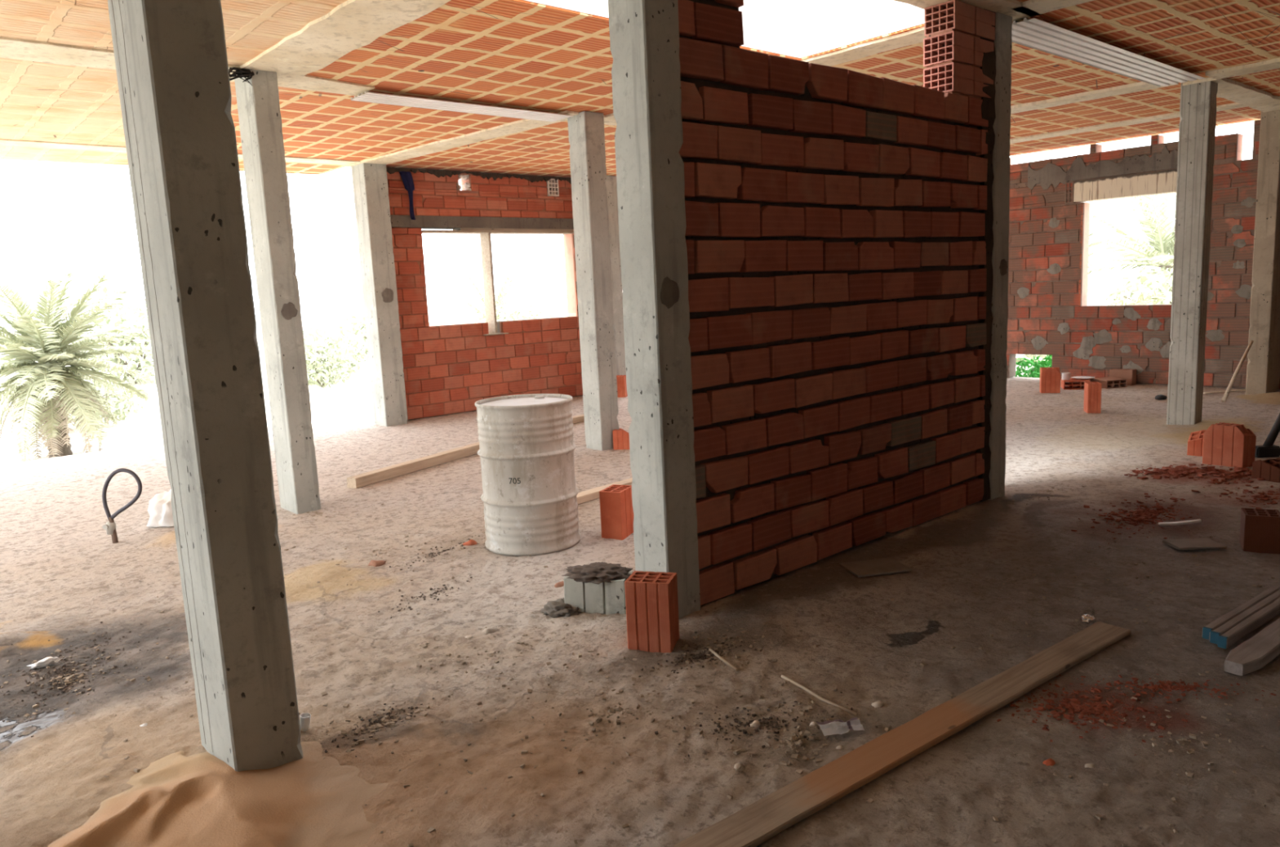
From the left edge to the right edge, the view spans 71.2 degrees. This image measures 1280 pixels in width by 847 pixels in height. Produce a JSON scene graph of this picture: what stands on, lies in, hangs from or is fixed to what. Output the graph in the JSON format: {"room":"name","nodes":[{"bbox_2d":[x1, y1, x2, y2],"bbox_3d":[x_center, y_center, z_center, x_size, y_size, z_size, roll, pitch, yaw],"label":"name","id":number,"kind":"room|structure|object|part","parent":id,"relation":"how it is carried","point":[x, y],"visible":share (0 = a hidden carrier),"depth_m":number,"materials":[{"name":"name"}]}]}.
{"room":"construction site","nodes":[
{"label":"construction site","id":0,"kind":"room"},
{"bbox_2d":[386,167,582,419],"bbox_3d":[-0.318,-2.067,13.521,7.600,3.095,0.282,-10,11,-41],"label":"wall","id":1,"kind":"structure","parent":0,"point":[449,368],"depth_m":11.79,"materials":[{"name":"red brick"}]},
{"bbox_2d":[399,170,415,219],"bbox_3d":[-2.848,-2.801,10.989,0.187,0.580,0.059,-10,11,-41],"label":"rag","id":2,"kind":"object","parent":1,"relation":"hanging from","point":[406,177],"visible":1,"depth_m":10.99,"materials":[{"name":"fabric"}]},
{"bbox_2d":[390,214,573,335],"bbox_3d":[-2.027,-1.966,11.963,2.970,1.545,0.340,-10,11,-41],"label":"window","id":3,"kind":"structure","parent":1,"relation":"in","point":[485,227],"depth_m":11.91,"materials":[{"name":"concrete"}]},
{"bbox_2d":[0,283,1140,464],"bbox_3d":[-18.884,-2.685,36.604,200.000,0.404,200.000,-10,11,-41],"label":"ground","id":4,"kind":"structure","parent":0,"point":[353,397],"depth_m":19.97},
{"bbox_2d":[0,270,155,461],"bbox_3d":[-7.974,-0.735,12.168,2.467,2.657,2.674,-9,10,-35],"label":"palm tree","id":5,"kind":"object","parent":4,"relation":"on","point":[53,388],"visible":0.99,"depth_m":11.76,"materials":[{"name":"plant"}]},
{"bbox_2d":[31,373,149,427],"bbox_3d":[-9.601,-0.379,15.616,1.777,0.904,1.881,-10,11,-41],"label":"shrub","id":6,"kind":"object","parent":4,"relation":"on","point":[121,407],"visible":0.24,"depth_m":15.62,"materials":[{"name":"green plant"}]},
{"bbox_2d":[59,283,155,386],"bbox_3d":[-13.625,-2.349,23.804,3.406,2.823,3.636,-5,9,-18],"label":"shrub","id":7,"kind":"object","parent":4,"relation":"on","point":[142,362],"visible":0.33,"depth_m":23.46,"materials":[{"name":"green plant"}]},
{"bbox_3d":[-13.699,-1.844,23.800,1.906,1.722,1.404,-6,9,-23],"label":"stem","id":8,"kind":"part","parent":7,"relation":"part of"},
{"bbox_2d":[302,325,365,389],"bbox_3d":[-7.463,-1.512,20.733,2.101,1.482,2.245,-10,11,-41],"label":"shrub","id":9,"kind":"object","parent":4,"relation":"on","point":[314,358],"visible":0.77,"depth_m":20.52,"materials":[{"name":"green plant"}]},
{"bbox_3d":[-7.446,-1.265,20.732,0.669,0.890,0.759,-10,11,-41],"label":"stem","id":10,"kind":"part","parent":9,"relation":"part of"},
{"bbox_2d":[337,310,447,367],"bbox_3d":[-7.075,-2.455,25.659,3.244,1.884,3.291,-4,9,-6],"label":"shrub","id":11,"kind":"object","parent":4,"relation":"on","point":[359,342],"visible":0.13,"depth_m":25.16,"materials":[{"name":"green plant"}]},
{"bbox_2d":[451,274,533,324],"bbox_3d":[-5.794,-3.914,36.248,4.235,4.218,3.856,-10,11,-41],"label":"palm tree","id":12,"kind":"object","parent":4,"relation":"on","point":[500,295],"visible":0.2,"depth_m":35.51,"materials":[{"name":"plant"}]},
{"bbox_2d":[474,302,555,322],"bbox_3d":[-4.055,-2.941,28.384,2.643,1.746,2.545,3,10,33],"label":"shrub","id":13,"kind":"object","parent":4,"relation":"on","point":[520,314],"visible":0.3,"depth_m":28.26,"materials":[{"name":"green plant"}]},
{"bbox_2d":[1015,354,1052,377],"bbox_3d":[5.985,-0.718,13.335,0.832,0.719,0.824,-1,9,9],"label":"plant","id":14,"kind":"object","parent":4,"relation":"on","point":[1035,371],"visible":0.23,"depth_m":13.24,"materials":[{"name":"green plant"}]},
{"bbox_2d":[1015,228,1166,374],"bbox_3d":[7.412,-1.075,15.251,3.603,4.458,3.994,-4,9,-7],"label":"palm tree","id":15,"kind":"object","parent":4,"relation":"on","point":[1151,295],"visible":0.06,"depth_m":14.57,"materials":[{"name":"plant"}]},
{"bbox_2d":[1088,192,1176,305],"bbox_3d":[14.138,-4.335,24.226,4.949,4.977,4.673,-10,11,-41],"label":"palm tree","id":16,"kind":"object","parent":4,"relation":"on","point":[1162,244],"visible":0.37,"depth_m":23.99,"materials":[{"name":"plant"}]},
{"bbox_2d":[1106,265,1173,305],"bbox_3d":[11.882,-2.550,19.774,3.242,1.979,3.101,-10,11,-41],"label":"shrub","id":17,"kind":"object","parent":4,"relation":"on","point":[1122,292],"visible":0.2,"depth_m":19.79,"materials":[{"name":"green plant"}]},
{"bbox_3d":[11.879,-2.198,19.684,2.090,1.301,0.873,-3,9,-3],"label":"stem","id":18,"kind":"part","parent":17,"relation":"part of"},
{"bbox_2d":[0,376,1279,846],"bbox_3d":[0.863,0.652,6.873,15.250,0.490,13.800,-10,11,-41],"label":"floor","id":19,"kind":"structure","parent":0,"point":[62,574],"depth_m":3.74,"materials":[{"name":"sand"}]},
{"bbox_2d":[26,656,63,668],"bbox_3d":[-2.603,1.041,3.911,0.137,0.027,0.055,-10,11,-41],"label":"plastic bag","id":20,"kind":"object","parent":19,"relation":"on","point":[47,660],"visible":1,"depth_m":3.90,"materials":[{"name":"plastic"}]},
{"bbox_2d":[102,467,142,542],"bbox_3d":[-3.422,0.563,5.932,0.277,0.543,0.070,-4,9,-6],"label":"cable loop","id":21,"kind":"object","parent":19,"relation":"on","point":[110,526],"visible":0.98,"depth_m":5.91,"materials":[{"name":"metal"}]},
{"bbox_2d":[146,488,173,526],"bbox_3d":[-3.354,0.571,6.472,0.441,0.263,0.361,-10,11,-41],"label":"sack","id":22,"kind":"object","parent":19,"relation":"on","point":[160,510],"visible":0.41,"depth_m":6.33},
{"bbox_2d":[107,0,303,771],"bbox_3d":[-1.399,-0.400,2.826,0.216,3.139,0.390,-10,11,-41],"label":"column","id":23,"kind":"structure","parent":19,"relation":"on","point":[171,58],"depth_m":2.73,"materials":[{"name":"concrete"}]},
{"bbox_2d":[46,740,388,846],"bbox_3d":[-1.170,1.160,2.589,1.698,0.088,1.457,-10,11,-41],"label":"heap","id":24,"kind":"object","parent":19,"relation":"on","point":[199,799],"visible":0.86,"depth_m":2.66,"materials":[{"name":"sand"}]},
{"bbox_2d":[234,69,320,513],"bbox_3d":[-2.618,-0.894,6.482,0.180,3.139,0.346,-10,11,-41],"label":"column","id":25,"kind":"structure","parent":19,"relation":"on","point":[260,126],"depth_m":6.37,"materials":[{"name":"concrete"}]},
{"bbox_2d":[228,66,254,85],"bbox_3d":[-2.722,-2.343,6.031,0.232,0.116,0.096,-10,11,-41],"label":"wire","id":26,"kind":"object","parent":25,"relation":"attached to","point":[240,73],"visible":0.91,"depth_m":6.04,"materials":[{"name":"black metal"}]},
{"bbox_2d":[299,711,311,730],"bbox_3d":[-1.195,1.067,3.194,0.040,0.059,0.037,-4,9,-7],"label":"plastic cup","id":27,"kind":"object","parent":19,"relation":"on","point":[304,717],"visible":0.98,"depth_m":3.18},
{"bbox_2d":[368,560,386,566],"bbox_3d":[-1.523,0.807,5.190,0.076,0.038,0.099,2,10,28],"label":"stone","id":28,"kind":"object","parent":19,"relation":"on","point":[373,562],"visible":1,"depth_m":5.17,"materials":[{"name":"stone"}]},
{"bbox_2d":[351,163,408,426],"bbox_3d":[-3.155,-1.527,10.859,0.290,3.139,0.346,-10,11,-41],"label":"column","id":29,"kind":"structure","parent":19,"relation":"on","point":[370,180],"depth_m":10.73,"materials":[{"name":"concrete"}]},
{"bbox_2d":[346,441,479,488],"bbox_3d":[-1.818,0.311,8.381,0.104,0.085,2.350,2,10,28],"label":"plank","id":30,"kind":"object","parent":19,"relation":"on","point":[357,481],"visible":0.72,"depth_m":7.91,"materials":[{"name":"brown wood"}]},
{"bbox_2d":[0,534,919,760],"bbox_3d":[-1.025,1.004,3.706,3.119,0.056,3.492,-10,11,-41],"label":"crumbs","id":31,"kind":"object","parent":19,"relation":"on","point":[63,671],"visible":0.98,"depth_m":3.65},
{"bbox_2d":[465,634,472,638],"bbox_3d":[-0.773,0.962,4.029,0.036,0.016,0.039,-6,9,-24],"label":"stone","id":32,"kind":"object","parent":19,"relation":"on","point":[470,636],"visible":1,"depth_m":4.02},
{"bbox_2d":[462,538,476,545],"bbox_3d":[-1.046,0.735,5.519,0.072,0.039,0.093,2,10,29],"label":"stone","id":33,"kind":"object","parent":19,"relation":"on","point":[471,542],"visible":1,"depth_m":5.50,"materials":[{"name":"stone"}]},
{"bbox_2d":[482,626,497,634],"bbox_3d":[-0.688,0.949,4.098,0.058,0.028,0.071,1,9,22],"label":"stone","id":34,"kind":"object","parent":19,"relation":"on","point":[490,629],"visible":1,"depth_m":4.09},
{"bbox_2d":[475,393,580,555],"bbox_3d":[-0.679,0.293,5.452,0.598,0.885,0.598,-10,11,-41],"label":"drum","id":35,"kind":"object","parent":19,"relation":"on","point":[526,444],"visible":1,"depth_m":5.22,"materials":[{"name":"paint"}]},
{"bbox_3d":[-0.698,-0.123,5.389,0.562,0.011,0.562,-10,11,-41],"label":"lid","id":36,"kind":"part","parent":35,"relation":"part of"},
{"bbox_2d":[554,580,564,586],"bbox_3d":[-0.419,0.842,4.691,0.060,0.027,0.075,1,9,20],"label":"stone","id":37,"kind":"object","parent":19,"relation":"on","point":[559,584],"visible":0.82,"depth_m":4.67,"materials":[{"name":"orange stone"}]},
{"bbox_2d":[572,413,584,423],"bbox_3d":[-0.750,-0.047,10.475,0.104,0.070,1.318,4,11,39],"label":"plank","id":38,"kind":"object","parent":19,"relation":"on","point":[580,418],"visible":0.12,"depth_m":10.45,"materials":[{"name":"brown wood"}]},
{"bbox_2d":[541,561,632,617],"bbox_3d":[-0.257,0.789,4.305,0.456,0.226,0.236,-3,9,0],"label":"block","id":39,"kind":"object","parent":19,"relation":"on","point":[598,587],"visible":0.98,"depth_m":4.24,"materials":[{"name":"concrete"}]},
{"bbox_2d":[567,111,619,450],"bbox_3d":[-0.431,-1.295,8.476,0.230,3.139,0.260,-10,11,-41],"label":"column","id":40,"kind":"structure","parent":19,"relation":"on","point":[586,134],"depth_m":8.38,"materials":[{"name":"concrete"}]},
{"bbox_2d":[576,477,632,503],"bbox_3d":[-0.349,0.521,6.588,0.104,0.055,1.310,5,11,41],"label":"plank","id":41,"kind":"object","parent":19,"relation":"on","point":[583,496],"visible":0.29,"depth_m":6.55,"materials":[{"name":"brown wood"}]},
{"bbox_2d":[604,175,626,375],"bbox_3d":[-0.552,-1.971,13.010,0.500,3.139,0.350,-10,11,-41],"label":"column","id":42,"kind":"structure","parent":19,"relation":"on","point":[611,184],"depth_m":12.94,"materials":[{"name":"concrete"}]},
{"bbox_2d":[599,484,634,539],"bbox_3d":[-0.139,0.552,5.591,0.145,0.300,0.200,1,9,24],"label":"brick","id":43,"kind":"object","parent":19,"relation":"on","point":[616,510],"visible":0.98,"depth_m":5.51,"materials":[{"name":"brick"}]},
{"bbox_2d":[612,427,629,449],"bbox_3d":[-0.147,0.150,8.604,0.200,0.190,0.150,-1,9,10],"label":"brick","id":44,"kind":"object","parent":19,"relation":"on","point":[620,437],"visible":0.66,"depth_m":8.54,"materials":[{"name":"brick"}]},
{"bbox_2d":[616,374,627,396],"bbox_3d":[-0.268,-0.534,12.822,0.150,0.300,0.200,-1,9,10],"label":"brick","id":45,"kind":"object","parent":19,"relation":"on","point":[621,379],"visible":0.83,"depth_m":12.73,"materials":[{"name":"brick"}]},
{"bbox_2d":[0,448,1277,846],"bbox_3d":[-0.045,0.853,4.436,6.719,0.067,7.483,3,10,34],"label":"gravel","id":46,"kind":"object","parent":19,"relation":"on","point":[793,737],"visible":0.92,"depth_m":3.30,"materials":[{"name":"gravel"}]},
{"bbox_2d":[624,570,679,652],"bbox_3d":[0.053,0.801,3.803,0.190,0.305,0.150,0,9,16],"label":"brick","id":47,"kind":"object","parent":19,"relation":"on","point":[651,602],"visible":0.99,"depth_m":3.74,"materials":[{"name":"brick"}]},
{"bbox_2d":[608,0,700,617],"bbox_3d":[0.068,-0.643,3.989,0.205,3.139,0.236,-10,11,-41],"label":"column","id":48,"kind":"structure","parent":19,"relation":"on","point":[644,34],"depth_m":3.92,"materials":[{"name":"concrete"}]},
{"bbox_2d":[708,648,737,671],"bbox_3d":[0.336,0.956,3.626,0.013,0.018,0.215,-7,9,-25],"label":"twig","id":49,"kind":"object","parent":19,"relation":"on","point":[715,653],"visible":1,"depth_m":3.62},
{"bbox_2d":[733,761,745,770],"bbox_3d":[0.313,1.084,2.829,0.041,0.018,0.034,-6,9,-19],"label":"stone","id":50,"kind":"object","parent":19,"relation":"on","point":[736,766],"visible":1,"depth_m":2.82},
{"bbox_2d":[750,720,760,727],"bbox_3d":[0.398,1.040,3.100,0.049,0.018,0.037,-6,9,-20],"label":"stone","id":51,"kind":"object","parent":19,"relation":"on","point":[756,723],"visible":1,"depth_m":3.09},
{"bbox_2d":[809,720,817,725],"bbox_3d":[0.600,1.036,3.084,0.022,0.015,0.029,2,10,29],"label":"stone","id":52,"kind":"object","parent":19,"relation":"on","point":[812,723],"visible":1,"depth_m":3.08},
{"bbox_2d":[781,674,857,715],"bbox_3d":[0.649,1.000,3.295,0.026,0.026,0.372,-9,10,-35],"label":"twig","id":53,"kind":"object","parent":19,"relation":"on","point":[795,682],"visible":1,"depth_m":3.28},
{"bbox_2d":[835,744,843,749],"bbox_3d":[0.657,1.063,2.932,0.022,0.015,0.029,2,10,29],"label":"stone","id":54,"kind":"object","parent":19,"relation":"on","point":[839,746],"visible":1,"depth_m":2.93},
{"bbox_2d":[817,717,864,735],"bbox_3d":[0.678,1.022,3.021,0.144,0.022,0.068,-4,9,-9],"label":"packet","id":55,"kind":"object","parent":19,"relation":"on","point":[837,726],"visible":1,"depth_m":3.02,"materials":[{"name":"paper"}]},
{"bbox_2d":[839,556,911,577],"bbox_3d":[1.233,0.753,4.690,0.300,0.010,0.220,-5,9,-12],"label":"board","id":56,"kind":"object","parent":19,"relation":"on","point":[874,566],"visible":1,"depth_m":4.67,"materials":[{"name":"wood"}]},
{"bbox_2d":[871,699,883,707],"bbox_3d":[0.854,1.010,3.219,0.043,0.019,0.047,-6,9,-24],"label":"stone","id":57,"kind":"object","parent":19,"relation":"on","point":[879,703],"visible":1,"depth_m":3.21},
{"bbox_2d":[671,621,1130,846],"bbox_3d":[0.869,1.038,2.920,2.828,0.022,0.139,-9,11,-36],"label":"plank","id":58,"kind":"object","parent":19,"relation":"on","point":[756,823],"visible":1,"depth_m":2.86,"materials":[{"name":"brown wood"}]},
{"bbox_2d":[988,12,1012,499],"bbox_3d":[2.284,-1.038,5.930,0.200,3.139,0.251,-10,11,-41],"label":"column","id":59,"kind":"structure","parent":19,"relation":"on","point":[1003,26],"depth_m":5.82,"materials":[{"name":"concrete"}]},
{"bbox_2d":[1042,757,1055,765],"bbox_3d":[1.269,1.053,2.778,0.040,0.018,0.043,-6,9,-24],"label":"stone","id":60,"kind":"object","parent":19,"relation":"on","point":[1050,761],"visible":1,"depth_m":2.77,"materials":[{"name":"stone"}]},
{"bbox_2d":[1039,367,1060,392],"bbox_3d":[5.122,-0.539,11.165,0.220,0.310,0.170,0,9,19],"label":"brick","id":61,"kind":"object","parent":19,"relation":"on","point":[1050,377],"visible":1,"depth_m":11.09,"materials":[{"name":"brick"}]},
{"bbox_2d":[1060,377,1089,389],"bbox_3d":[5.584,-0.508,11.471,0.300,0.115,0.300,0,9,19],"label":"brick","id":62,"kind":"object","parent":19,"relation":"on","point":[1070,384],"visible":0.8,"depth_m":11.40,"materials":[{"name":"brick"}]},
{"bbox_2d":[1061,372,1070,379],"bbox_3d":[5.468,-0.605,11.478,0.104,0.088,0.104,-10,11,-41],"label":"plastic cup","id":63,"kind":"object","parent":62,"relation":"on","point":[1065,375],"visible":1,"depth_m":11.44,"materials":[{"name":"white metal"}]},
{"bbox_2d":[1071,376,1094,378],"bbox_3d":[5.688,-0.583,11.475,0.276,0.020,0.276,-10,11,-41],"label":"plate","id":64,"kind":"object","parent":62,"relation":"on","point":[1075,377],"visible":1,"depth_m":11.51,"materials":[{"name":"white plastic"}]},
{"bbox_2d":[1080,613,1095,622],"bbox_3d":[1.942,0.842,3.876,0.061,0.032,0.062,-10,11,-41],"label":"scrap","id":65,"kind":"object","parent":19,"relation":"on","point":[1086,618],"visible":1,"depth_m":3.86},
{"bbox_2d":[1084,763,1094,767],"bbox_3d":[1.386,1.054,2.755,0.028,0.016,0.036,2,10,28],"label":"stone","id":66,"kind":"object","parent":19,"relation":"on","point":[1090,765],"visible":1,"depth_m":2.75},
{"bbox_2d":[1083,381,1102,413],"bbox_3d":[4.806,-0.275,9.491,0.130,0.315,0.200,0,9,16],"label":"brick","id":67,"kind":"object","parent":19,"relation":"on","point":[1092,389],"visible":1,"depth_m":9.40,"materials":[{"name":"brick"}]},
{"bbox_2d":[1089,376,1127,388],"bbox_3d":[5.985,-0.519,11.423,0.300,0.110,0.300,-5,9,-12],"label":"brick","id":68,"kind":"object","parent":19,"relation":"on","point":[1108,382],"visible":0.82,"depth_m":11.32,"materials":[{"name":"brick"}]},
{"bbox_2d":[1109,368,1136,385],"bbox_3d":[6.263,-0.602,11.593,0.140,0.200,0.280,-10,11,-41],"label":"brick","id":69,"kind":"object","parent":19,"relation":"on","point":[1129,374],"visible":0.7,"depth_m":11.51,"materials":[{"name":"brick"}]},
{"bbox_2d":[1071,492,1198,546],"bbox_3d":[3.011,0.570,5.438,1.466,0.027,0.663,-10,11,-41],"label":"rubble","id":70,"kind":"object","parent":19,"relation":"on","point":[1142,514],"visible":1,"depth_m":5.47,"materials":[{"name":"brick"}]},
{"bbox_2d":[994,670,1276,755],"bbox_3d":[1.760,0.966,3.208,1.328,0.032,0.639,-6,9,-21],"label":"rubble","id":71,"kind":"object","parent":19,"relation":"on","point":[1085,709],"visible":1,"depth_m":3.15,"materials":[{"name":"brick"}]},
{"bbox_2d":[1155,394,1167,399],"bbox_3d":[5.943,-0.308,10.180,0.190,0.048,0.119,-10,11,-41],"label":"stone","id":72,"kind":"object","parent":19,"relation":"on","point":[1158,396],"visible":1,"depth_m":10.13,"materials":[{"name":"black stone"}]},
{"bbox_2d":[1158,519,1201,524],"bbox_3d":[3.167,0.579,5.228,0.268,0.012,0.040,-4,9,-6],"label":"strip","id":73,"kind":"object","parent":19,"relation":"on","point":[1185,522],"visible":1,"depth_m":5.21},
{"bbox_2d":[1113,463,1264,489],"bbox_3d":[4.207,0.353,6.483,1.247,0.038,0.895,-6,9,-23],"label":"rubble","id":74,"kind":"object","parent":19,"relation":"on","point":[1181,470],"visible":0.99,"depth_m":6.50,"materials":[{"name":"brick"}]},
{"bbox_2d":[1166,80,1217,424],"bbox_3d":[5.111,-1.523,8.285,0.200,3.139,0.240,-10,11,-41],"label":"column","id":75,"kind":"structure","parent":19,"relation":"on","point":[1197,105],"depth_m":8.21,"materials":[{"name":"concrete"}]},
{"bbox_2d":[1162,537,1226,550],"bbox_3d":[2.986,0.649,4.819,0.250,0.012,0.172,-2,9,2],"label":"board","id":76,"kind":"object","parent":19,"relation":"on","point":[1191,543],"depth_m":4.80,"materials":[{"name":"wood"}]},
{"bbox_2d":[1186,429,1206,456],"bbox_3d":[4.498,0.156,7.133,0.200,0.190,0.150,4,11,39],"label":"brick","id":77,"kind":"object","parent":19,"relation":"on","point":[1195,442],"visible":0.49,"depth_m":7.12,"materials":[{"name":"brick"}]},
{"bbox_2d":[1203,388,1245,394],"bbox_3d":[7.095,-0.405,10.424,1.095,0.068,0.059,-4,9,-6],"label":"stick","id":78,"kind":"object","parent":19,"relation":"on","point":[1242,389],"visible":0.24,"depth_m":10.39,"materials":[{"name":"brown wood"}]},
{"bbox_2d":[1202,422,1256,467],"bbox_3d":[4.447,0.157,6.745,0.190,0.310,0.280,-8,10,-32],"label":"brick","id":79,"kind":"object","parent":19,"relation":"on","point":[1224,444],"visible":0.95,"depth_m":6.67,"materials":[{"name":"brick"}]},
{"bbox_2d":[1191,480,1279,508],"bbox_3d":[4.041,0.464,5.815,0.835,0.026,0.720,-10,11,-41],"label":"rubble","id":80,"kind":"object","parent":19,"relation":"on","point":[1263,497],"visible":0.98,"depth_m":5.80,"materials":[{"name":"brick"}]},
{"bbox_2d":[1221,340,1253,401],"bbox_3d":[6.598,-0.580,9.872,0.659,0.635,0.049,-9,10,-34],"label":"leaning stick","id":81,"kind":"object","parent":19,"relation":"on","point":[1235,374],"visible":1,"depth_m":9.86,"materials":[{"name":"brown wood"}]},
{"bbox_2d":[1201,581,1279,639],"bbox_3d":[3.324,0.684,4.367,2.602,0.046,0.039,-9,11,-36],"label":"plank","id":82,"kind":"object","parent":19,"relation":"on","point":[1206,631],"visible":0.62,"depth_m":3.76,"materials":[{"name":"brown wood"}]},
{"bbox_2d":[1208,588,1279,644],"bbox_3d":[3.326,0.691,4.323,2.602,0.046,0.040,-9,11,-36],"label":"plank","id":83,"kind":"object","parent":19,"relation":"on","point":[1213,637],"visible":0.67,"depth_m":3.70,"materials":[{"name":"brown wood"}]},
{"bbox_2d":[1217,596,1279,648],"bbox_3d":[3.328,0.697,4.279,2.602,0.046,0.038,-9,11,-36],"label":"plank","id":84,"kind":"object","parent":19,"relation":"on","point":[1256,620],"visible":1,"depth_m":3.65,"materials":[{"name":"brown wood"}]},
{"bbox_2d":[1224,617,1279,675],"bbox_3d":[3.224,0.736,4.055,2.600,0.045,0.104,-9,11,-36],"label":"plank","id":85,"kind":"object","parent":19,"relation":"on","point":[1256,651],"visible":1,"depth_m":3.37,"materials":[{"name":"grey wood"}]},
{"bbox_2d":[1239,507,1279,553],"bbox_3d":[3.293,0.569,4.741,0.165,0.200,0.170,2,10,27],"label":"brick","id":86,"kind":"object","parent":19,"relation":"on","point":[1260,528],"visible":1,"depth_m":4.68,"materials":[{"name":"brick"}]},
{"bbox_2d":[1245,110,1279,394],"bbox_3d":[7.091,-1.881,10.056,0.520,3.139,0.200,-10,11,-41],"label":"column","id":87,"kind":"structure","parent":19,"relation":"on","point":[1263,368],"depth_m":9.91,"materials":[{"name":"concrete"}]},
{"bbox_2d":[1251,457,1279,482],"bbox_3d":[4.448,0.319,6.207,0.200,0.150,0.260,-6,9,-22],"label":"brick","id":88,"kind":"object","parent":19,"relation":"on","point":[1268,469],"visible":1,"depth_m":6.21,"materials":[{"name":"brick"}]},
{"bbox_2d":[1254,413,1279,457],"bbox_3d":[4.990,-0.053,6.951,0.450,0.611,0.120,-4,9,-10],"label":"sledgehammer","id":89,"kind":"object","parent":88,"relation":"on","point":[1268,449],"visible":0.79,"depth_m":6.94,"materials":[{"name":"black metal"}]},
{"bbox_3d":[5.022,-0.080,6.973,0.377,0.566,0.060,-5,9,-17],"label":"handle","id":90,"kind":"part","parent":89,"relation":"part of","materials":[{"name":"black metal"}]},
{"bbox_2d":[0,0,1279,177],"bbox_3d":[0.702,-2.835,6.348,15.250,0.420,13.800,-10,11,-41],"label":"ceiling","id":91,"kind":"structure","parent":0,"point":[555,56],"depth_m":6.61,"materials":[{"name":"brick"}]},
{"bbox_2d":[0,138,360,164],"bbox_3d":[-6.043,-2.577,8.131,7.400,0.022,0.327,-10,11,-41],"label":"beam","id":92,"kind":"structure","parent":91,"relation":"attached to","point":[2,141],"depth_m":8.71,"materials":[{"name":"concrete"}]},
{"bbox_2d":[0,36,374,96],"bbox_3d":[-4.327,-2.190,5.034,5.857,0.024,0.613,-10,11,-41],"label":"ceiling beam","id":93,"kind":"structure","parent":91,"relation":"attached to","point":[10,48],"depth_m":5.65,"materials":[{"name":"concrete"}]},
{"bbox_2d":[240,0,450,79],"bbox_3d":[-1.439,-2.315,4.997,0.454,0.030,3.499,-10,11,-41],"label":"beam","id":94,"kind":"structure","parent":91,"relation":"attached to","point":[353,24],"depth_m":5.38,"materials":[{"name":"concrete"}]},
{"bbox_2d":[349,119,566,165],"bbox_3d":[-2.062,-2.961,9.483,3.490,0.030,0.347,6,12,43],"label":"trim","id":95,"kind":"structure","parent":91,"relation":"attached to","point":[516,126],"depth_m":9.27,"materials":[{"name":"concrete"}]},
{"bbox_2d":[351,91,573,121],"bbox_3d":[-1.438,-2.664,7.547,1.960,0.019,0.310,-10,11,-41],"label":"trim","id":96,"kind":"structure","parent":91,"relation":"attached to","point":[371,97],"depth_m":7.45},
{"bbox_2d":[557,110,617,125],"bbox_3d":[0.722,-3.082,9.430,3.950,0.030,0.318,-10,11,-41],"label":"trim","id":97,"kind":"structure","parent":91,"relation":"attached to","point":[607,121],"depth_m":8.38,"materials":[{"name":"concrete"}]},
{"bbox_2d":[1010,81,1178,114],"bbox_3d":[3.469,-3.173,9.223,0.307,0.040,3.649,-10,12,-42],"label":"trim","id":98,"kind":"structure","parent":91,"relation":"attached to","point":[1141,86],"depth_m":8.38,"materials":[{"name":"concrete"}]},
{"bbox_2d":[1011,17,1204,86],"bbox_3d":[3.560,-2.783,6.798,3.200,0.019,0.360,-10,11,-41],"label":"ceiling beam","id":99,"kind":"structure","parent":91,"relation":"attached to","point":[1035,33],"depth_m":6.61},
{"bbox_2d":[1009,102,1248,143],"bbox_3d":[3.882,-3.610,11.969,0.309,0.030,7.300,-10,11,-41],"label":"trim","id":100,"kind":"structure","parent":91,"relation":"attached to","point":[1233,105],"depth_m":10.21,"materials":[{"name":"concrete"}]},
{"bbox_2d":[1204,57,1279,79],"bbox_3d":[6.627,-2.815,5.873,0.328,0.040,5.050,-10,11,-41],"label":"trim","id":101,"kind":"structure","parent":91,"relation":"attached to","point":[1273,64],"depth_m":7.53,"materials":[{"name":"concrete"}]},
{"bbox_2d":[677,0,995,604],"bbox_3d":[1.165,-0.846,4.942,2.830,3.095,0.210,-10,11,-41],"label":"wall","id":102,"kind":"structure","parent":0,"point":[839,234],"depth_m":4.71,"materials":[{"name":"brick"}]},
{"bbox_2d":[604,26,926,118],"bbox_3d":[0.948,-2.742,7.100,0.298,0.030,3.540,-10,11,-41],"label":"trim","id":103,"kind":"structure","parent":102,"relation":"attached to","point":[916,36],"depth_m":6.30,"materials":[{"name":"concrete"}]},
{"bbox_2d":[893,0,1040,22],"bbox_3d":[1.286,-2.411,4.799,3.000,0.030,0.398,-10,11,-41],"label":"trim","id":104,"kind":"structure","parent":102,"relation":"attached to","point":[1003,6],"depth_m":5.39,"materials":[{"name":"concrete"}]},
{"bbox_2d":[1010,0,1094,16],"bbox_3d":[3.312,-2.467,4.546,0.308,0.030,2.800,-10,11,-41],"label":"trim","id":105,"kind":"structure","parent":102,"relation":"attached to","point":[1041,6],"depth_m":5.45,"materials":[{"name":"concrete"}]},
{"bbox_2d":[1006,120,1279,389],"bbox_3d":[5.076,-2.225,12.945,0.232,3.085,7.752,-10,11,-41],"label":"wall","id":106,"kind":"structure","parent":0,"point":[1049,313],"depth_m":11.72,"materials":[{"name":"brick"}]},
{"bbox_2d":[1073,168,1177,202],"bbox_3d":[6.250,-3.028,11.421,0.240,0.265,1.275,-10,11,-41],"label":"lintel","id":107,"kind":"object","parent":106,"relation":"in","point":[1163,182],"depth_m":11.34,"materials":[{"name":"wood"}]},
{"bbox_2d":[1182,77,1279,111],"bbox_3d":[6.150,-3.256,8.950,3.100,0.040,0.324,-10,11,-41],"label":"trim","id":108,"kind":"structure","parent":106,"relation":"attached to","point":[1238,92],"depth_m":8.65,"materials":[{"name":"concrete"}]}
]}

